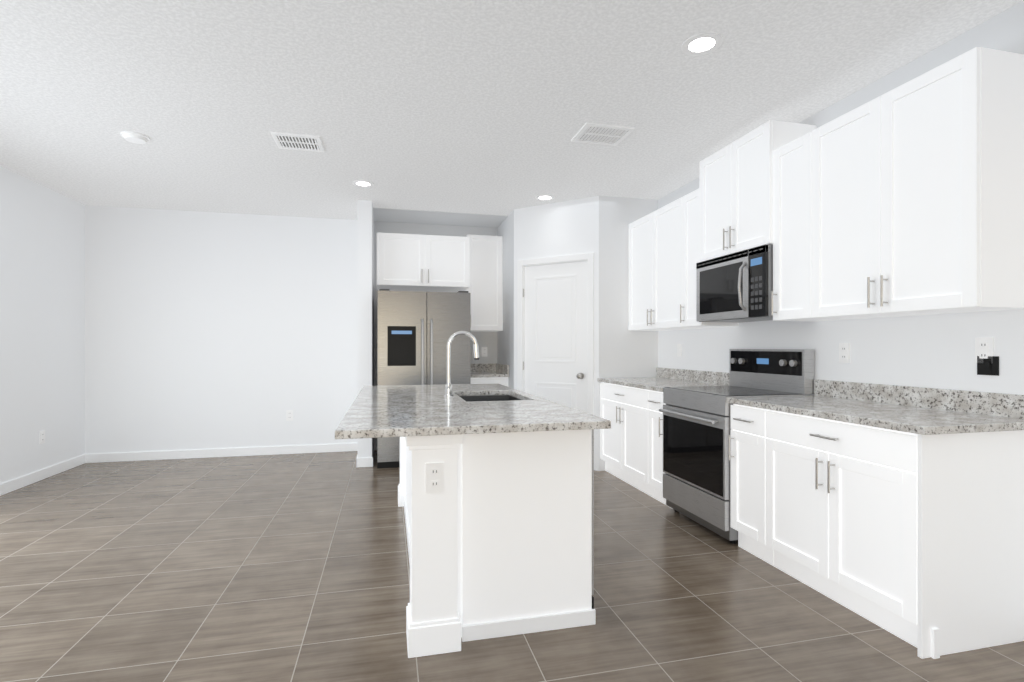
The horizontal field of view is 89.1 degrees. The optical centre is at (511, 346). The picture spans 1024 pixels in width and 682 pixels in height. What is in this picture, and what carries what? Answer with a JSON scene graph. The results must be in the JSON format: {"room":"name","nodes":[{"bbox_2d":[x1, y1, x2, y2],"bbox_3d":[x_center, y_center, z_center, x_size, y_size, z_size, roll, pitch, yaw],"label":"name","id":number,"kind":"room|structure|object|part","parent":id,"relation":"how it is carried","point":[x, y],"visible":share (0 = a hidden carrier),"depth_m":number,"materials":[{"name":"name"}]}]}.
{"room":"kitchen","nodes":[
{"label":"kitchen","id":0,"kind":"room"},
{"bbox_2d":[0,166,85,495],"bbox_3d":[-3.503,-0.135,1.097,0.134,2.710,9.200,0,0,-13],"label":"wall","id":1,"kind":"structure","parent":0,"point":[42,307],"depth_m":4.76,"materials":[{"name":"white paint"}]},
{"bbox_2d":[39,430,44,443],"bbox_3d":[-4.324,0.830,4.788,0.008,0.118,0.072,0,0,-13],"label":"electrical outlet","id":2,"kind":"object","parent":1,"relation":"attached to","point":[41,437],"visible":1,"depth_m":4.78,"materials":[{"name":"white plastic"}]},
{"bbox_2d":[85,205,357,462],"bbox_3d":[-1.643,-0.135,6.200,5.880,2.710,0.136,0,0,-13],"label":"wall","id":3,"kind":"structure","parent":0,"point":[210,330],"depth_m":5.76,"materials":[{"name":"white paint"}]},
{"bbox_2d":[286,410,292,420],"bbox_3d":[-2.534,0.780,5.929,0.072,0.118,0.008,0,0,-13],"label":"electrical outlet","id":4,"kind":"object","parent":3,"relation":"attached to","point":[289,415],"visible":1,"depth_m":5.92,"materials":[{"name":"white plastic"}]},
{"bbox_2d":[358,200,371,457],"bbox_3d":[-1.598,-0.135,5.710,0.140,2.710,0.870,0,0,-13],"label":"wall","id":5,"kind":"structure","parent":0,"point":[364,299],"depth_m":5.29,"materials":[{"name":"white paint"}]},
{"bbox_2d":[372,203,507,456],"bbox_3d":[-0.814,-0.135,5.928,1.485,2.710,0.810,0,0,-13],"label":"wall","id":6,"kind":"structure","parent":0,"point":[399,221],"depth_m":6.15,"materials":[{"name":"white paint"}]},
{"bbox_2d":[377,233,472,292],"bbox_3d":[-1.029,-0.945,5.967,1.003,0.559,0.620,0,0,-13],"label":"upper cabinet","id":7,"kind":"object","parent":6,"relation":"attached to","point":[472,265],"depth_m":5.68,"materials":[{"name":"white wood"}]},
{"bbox_3d":[-0.944,-0.770,5.650,0.080,0.150,0.038,0,0,-13],"label":"handle","id":8,"kind":"part","parent":7,"relation":"part of","materials":[{"name":"silver metal"}]},
{"bbox_2d":[482,347,486,356],"bbox_3d":[-0.340,0.060,6.425,0.072,0.118,0.008,0,0,-13],"label":"outlet","id":9,"kind":"object","parent":6,"relation":"attached to","point":[484,351],"visible":0.98,"depth_m":6.42,"materials":[{"name":"white plastic"}]},
{"bbox_2d":[466,235,502,330],"bbox_3d":[-0.354,-0.755,6.280,0.424,1.121,0.325,0,0,-13],"label":"upper cabinet","id":10,"kind":"object","parent":6,"relation":"attached to","point":[487,291],"depth_m":6.14,"materials":[{"name":"white wood"}]},
{"bbox_2d":[497,210,513,388],"bbox_3d":[-0.028,-0.135,6.076,0.110,2.710,0.887,0,0,-13],"label":"wall","id":11,"kind":"structure","parent":0,"point":[505,335],"depth_m":5.89,"materials":[{"name":"white paint"}]},
{"bbox_2d":[0,450,1023,681],"bbox_3d":[-0.650,1.250,1.778,6.000,0.060,9.200,0,0,-13],"label":"floor","id":12,"kind":"structure","parent":0,"point":[280,568],"depth_m":2.53,"materials":[{"name":"tile"}]},
{"bbox_2d":[356,449,360,467],"bbox_3d":[-1.669,1.173,5.677,0.013,0.095,0.863,0,0,-13],"label":"baseboard","id":13,"kind":"structure","parent":12,"relation":"on","point":[357,459],"depth_m":5.26,"materials":[{"name":"white wood"}]},
{"bbox_2d":[377,289,470,468],"bbox_3d":[-0.977,0.318,5.676,0.943,1.805,0.903,0,0,-13],"label":"fridge","id":14,"kind":"object","parent":12,"relation":"on","point":[416,330],"visible":0.67,"depth_m":5.27,"materials":[{"name":"grey metal"}]},
{"bbox_2d":[471,364,508,386],"bbox_3d":[-0.329,0.713,6.109,0.454,1.014,0.668,0,0,-13],"label":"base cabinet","id":15,"kind":"object","parent":12,"relation":"on","point":[489,373],"visible":0.29,"depth_m":5.87,"materials":[{"name":"white"}]},
{"bbox_2d":[398,431,595,657],"bbox_3d":[-0.244,0.779,3.193,0.866,0.881,2.187,0,0,-13],"label":"kitchen island","id":16,"kind":"object","parent":12,"relation":"on","point":[496,492],"depth_m":2.20,"materials":[{"name":"white wood"}]},
{"bbox_2d":[425,462,443,493],"bbox_3d":[-0.307,0.520,2.068,0.072,0.118,0.008,0,0,-13],"label":"outlet","id":17,"kind":"object","parent":16,"relation":"attached to","point":[434,471],"depth_m":2.07,"materials":[{"name":"white plastic"}]},
{"bbox_2d":[335,384,610,438],"bbox_3d":[-0.381,0.322,3.132,1.091,0.032,2.270,0,0,-13],"label":"island countertop","id":18,"kind":"structure","parent":16,"relation":"on","point":[402,411],"depth_m":2.36,"materials":[{"name":"grey stone"}]},
{"bbox_2d":[443,331,478,394],"bbox_3d":[-0.308,0.102,3.212,0.221,0.406,0.108,0,0,-13],"label":"faucet","id":19,"kind":"object","parent":18,"relation":"on","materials":[{"name":"silver metal"}]},
{"bbox_2d":[463,391,518,398],"bbox_3d":[-0.139,0.443,3.298,0.424,0.234,0.704,0,0,-13],"label":"sink","id":20,"kind":"object","parent":18,"relation":"in","point":[482,394],"depth_m":3.65,"materials":[{"name":"silver metal"}]},
{"bbox_2d":[600,383,640,490],"bbox_3d":[1.292,0.779,4.690,0.628,0.881,1.031,0,0,-13],"label":"base cabinet","id":21,"kind":"object","parent":12,"relation":"on","point":[620,445],"depth_m":4.63,"materials":[{"name":"white wood"}]},
{"bbox_2d":[597,375,728,390],"bbox_3d":[1.292,0.322,4.580,0.638,0.032,1.244,0,0,-13],"label":"countertop","id":22,"kind":"structure","parent":21,"relation":"on","point":[654,384],"depth_m":4.41,"materials":[{"name":"grey stone"}]},
{"bbox_2d":[641,391,672,508],"bbox_3d":[1.422,0.779,4.142,0.628,0.881,0.332,0,0,-13],"label":"base cabinet","id":23,"kind":"object","parent":12,"relation":"on","point":[652,472],"depth_m":4.12,"materials":[{"name":"white wood"}]},
{"bbox_2d":[659,349,813,543],"bbox_3d":[1.499,0.618,3.601,0.706,1.205,0.746,0,0,-13],"label":"range","id":24,"kind":"object","parent":12,"relation":"on","point":[696,461],"visible":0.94,"depth_m":3.47,"materials":[{"name":"silver metal"}]},
{"bbox_2d":[728,403,752,553],"bbox_3d":[1.678,0.779,3.068,0.628,0.881,0.360,0,0,-13],"label":"base cabinet","id":25,"kind":"object","parent":12,"relation":"on","point":[741,438],"depth_m":3.08,"materials":[{"name":"white wood"}]},
{"bbox_2d":[753,407,1023,658],"bbox_3d":[1.800,0.779,2.557,0.628,0.881,0.930,0,0,-13],"label":"base cabinet","id":26,"kind":"object","parent":12,"relation":"on","point":[897,510],"depth_m":2.15,"materials":[{"name":"white wood"}]},
{"bbox_2d":[726,395,1023,434],"bbox_3d":[1.752,0.322,2.651,0.638,0.032,1.206,0,0,-13],"label":"countertop","id":27,"kind":"structure","parent":26,"relation":"on","point":[863,412],"depth_m":2.37,"materials":[{"name":"grey stone"}]},
{"bbox_2d":[0,0,1023,219],"bbox_3d":[-0.650,-1.530,1.778,6.000,0.080,9.200,0,0,-13],"label":"ceiling","id":28,"kind":"structure","parent":0,"point":[490,107],"depth_m":3.01,"materials":[{"name":"white paint"}]},
{"bbox_2d":[120,131,149,143],"bbox_3d":[-2.660,-1.474,3.673,0.170,0.032,0.170,0,0,-13],"label":"smoke detector","id":29,"kind":"object","parent":28,"relation":"attached to","point":[134,137],"visible":0.96,"depth_m":3.64,"materials":[{"name":"white plastic"}]},
{"bbox_2d":[271,132,323,151],"bbox_3d":[-1.548,-1.484,3.774,0.320,0.012,0.280,0,0,-13],"label":"ceiling vent","id":30,"kind":"object","parent":28,"relation":"in","point":[297,142],"visible":1,"depth_m":3.76,"materials":[{"name":"white plastic"}]},
{"bbox_2d":[352,180,373,186],"bbox_3d":[-1.355,-1.487,4.735,0.190,0.006,0.190,0,0,-13],"label":"recessed light","id":31,"kind":"object","parent":28,"relation":"in","point":[362,183],"visible":0.98,"depth_m":4.73,"materials":[{"name":"white plastic"}]},
{"bbox_2d":[535,195,553,200],"bbox_3d":[0.328,-1.487,5.177,0.190,0.006,0.190,0,0,-13],"label":"recessed light","id":32,"kind":"object","parent":28,"relation":"in","point":[544,197],"visible":0.98,"depth_m":5.17,"materials":[{"name":"white plastic"}]},
{"bbox_2d":[571,122,634,145],"bbox_3d":[0.629,-1.484,3.635,0.350,0.012,0.300,0,0,-13],"label":"ceiling vent","id":33,"kind":"object","parent":28,"relation":"in","point":[602,134],"visible":0.98,"depth_m":3.62,"materials":[{"name":"white plastic"}]},
{"bbox_2d":[681,32,722,55],"bbox_3d":[0.932,-1.487,2.556,0.190,0.006,0.190,0,0,-13],"label":"recessed light","id":34,"kind":"object","parent":28,"relation":"in","point":[701,44],"visible":1,"depth_m":2.55,"materials":[{"name":"white plastic"}]},
{"bbox_2d":[514,196,598,470],"bbox_3d":[0.468,-0.135,5.422,0.980,2.710,0.110,0,0,32],"label":"wall","id":35,"kind":"structure","parent":0,"point":[569,227],"depth_m":5.32,"materials":[{"name":"white paint"}]},
{"bbox_2d":[517,253,593,414],"bbox_3d":[0.450,0.144,5.394,0.874,2.152,0.175,0,0,32],"label":"door","id":36,"kind":"structure","parent":35,"relation":"attached to","point":[555,328],"depth_m":5.37,"materials":[{"name":"white wood"}]},
{"bbox_2d":[599,196,657,470],"bbox_3d":[1.155,-0.135,5.246,0.640,2.710,0.110,0,0,-13],"label":"wall","id":37,"kind":"structure","parent":0,"point":[625,351],"depth_m":5.17,"materials":[{"name":"white paint"}]},
{"bbox_2d":[658,1,1023,394],"bbox_3d":[2.222,-0.135,2.401,0.124,2.710,9.080,0,0,-13],"label":"wall","id":38,"kind":"structure","parent":0,"point":[933,351],"depth_m":2.79,"materials":[{"name":"white paint"}]},
{"bbox_2d":[629,200,676,330],"bbox_3d":[1.439,-0.694,4.724,0.325,1.061,1.030,0,0,-13],"label":"upper cabinet","id":39,"kind":"object","parent":38,"relation":"attached to","point":[652,237],"depth_m":4.68,"materials":[{"name":"white wood"}]},
{"bbox_2d":[677,190,738,329],"bbox_3d":[1.569,-0.694,4.176,0.325,1.061,0.334,0,0,-13],"label":"upper cabinet","id":40,"kind":"object","parent":38,"relation":"attached to","point":[687,204],"depth_m":4.18,"materials":[{"name":"white wood"}]},
{"bbox_2d":[697,120,812,262],"bbox_3d":[1.686,-1.030,3.645,0.345,0.768,0.754,0,0,-13],"label":"upper cabinet","id":41,"kind":"object","parent":38,"relation":"attached to","point":[735,192],"depth_m":3.52,"materials":[{"name":"white wood"}]},
{"bbox_3d":[1.500,-0.752,3.601,0.038,0.150,0.080,0,0,-13],"label":"handle","id":42,"kind":"part","parent":41,"relation":"part of","materials":[{"name":"silver metal"}]},
{"bbox_2d":[696,244,772,322],"bbox_3d":[1.645,-0.416,3.636,0.426,0.452,0.746,0,0,-13],"label":"microwave","id":43,"kind":"object","parent":41,"relation":"attached to","point":[736,287],"visible":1,"depth_m":3.51,"materials":[{"name":"silver metal"}]},
{"bbox_3d":[1.528,-1.030,3.608,0.020,0.766,0.751,0,0,-13],"label":"door","id":44,"kind":"part","parent":41,"relation":"part of","materials":[{"name":"white wood"}]},
{"bbox_2d":[771,135,796,320],"bbox_3d":[1.825,-0.694,3.104,0.325,1.061,0.362,0,0,-13],"label":"upper cabinet","id":45,"kind":"object","parent":38,"relation":"attached to","point":[784,293],"depth_m":3.16,"materials":[{"name":"white wood"}]},
{"bbox_2d":[839,343,849,362],"bbox_3d":[1.988,0.035,3.111,0.008,0.118,0.072,0,0,-13],"label":"electrical outlet","id":46,"kind":"object","parent":38,"relation":"attached to","point":[844,352],"visible":1,"depth_m":3.11,"materials":[{"name":"white plastic"}]},
{"bbox_2d":[797,47,1023,320],"bbox_3d":[1.945,-0.694,2.600,0.325,1.061,0.914,0,0,-13],"label":"upper cabinet","id":47,"kind":"object","parent":38,"relation":"attached to","point":[906,199],"depth_m":2.35,"materials":[{"name":"white wood"}]},
{"bbox_2d":[975,337,998,375],"bbox_3d":[2.163,0.042,2.370,0.010,0.172,0.094,0,0,-13],"label":"electrical outlet","id":48,"kind":"object","parent":38,"relation":"attached to","point":[986,360],"visible":1,"depth_m":2.37,"materials":[{"name":"white plastic"}]}
]}

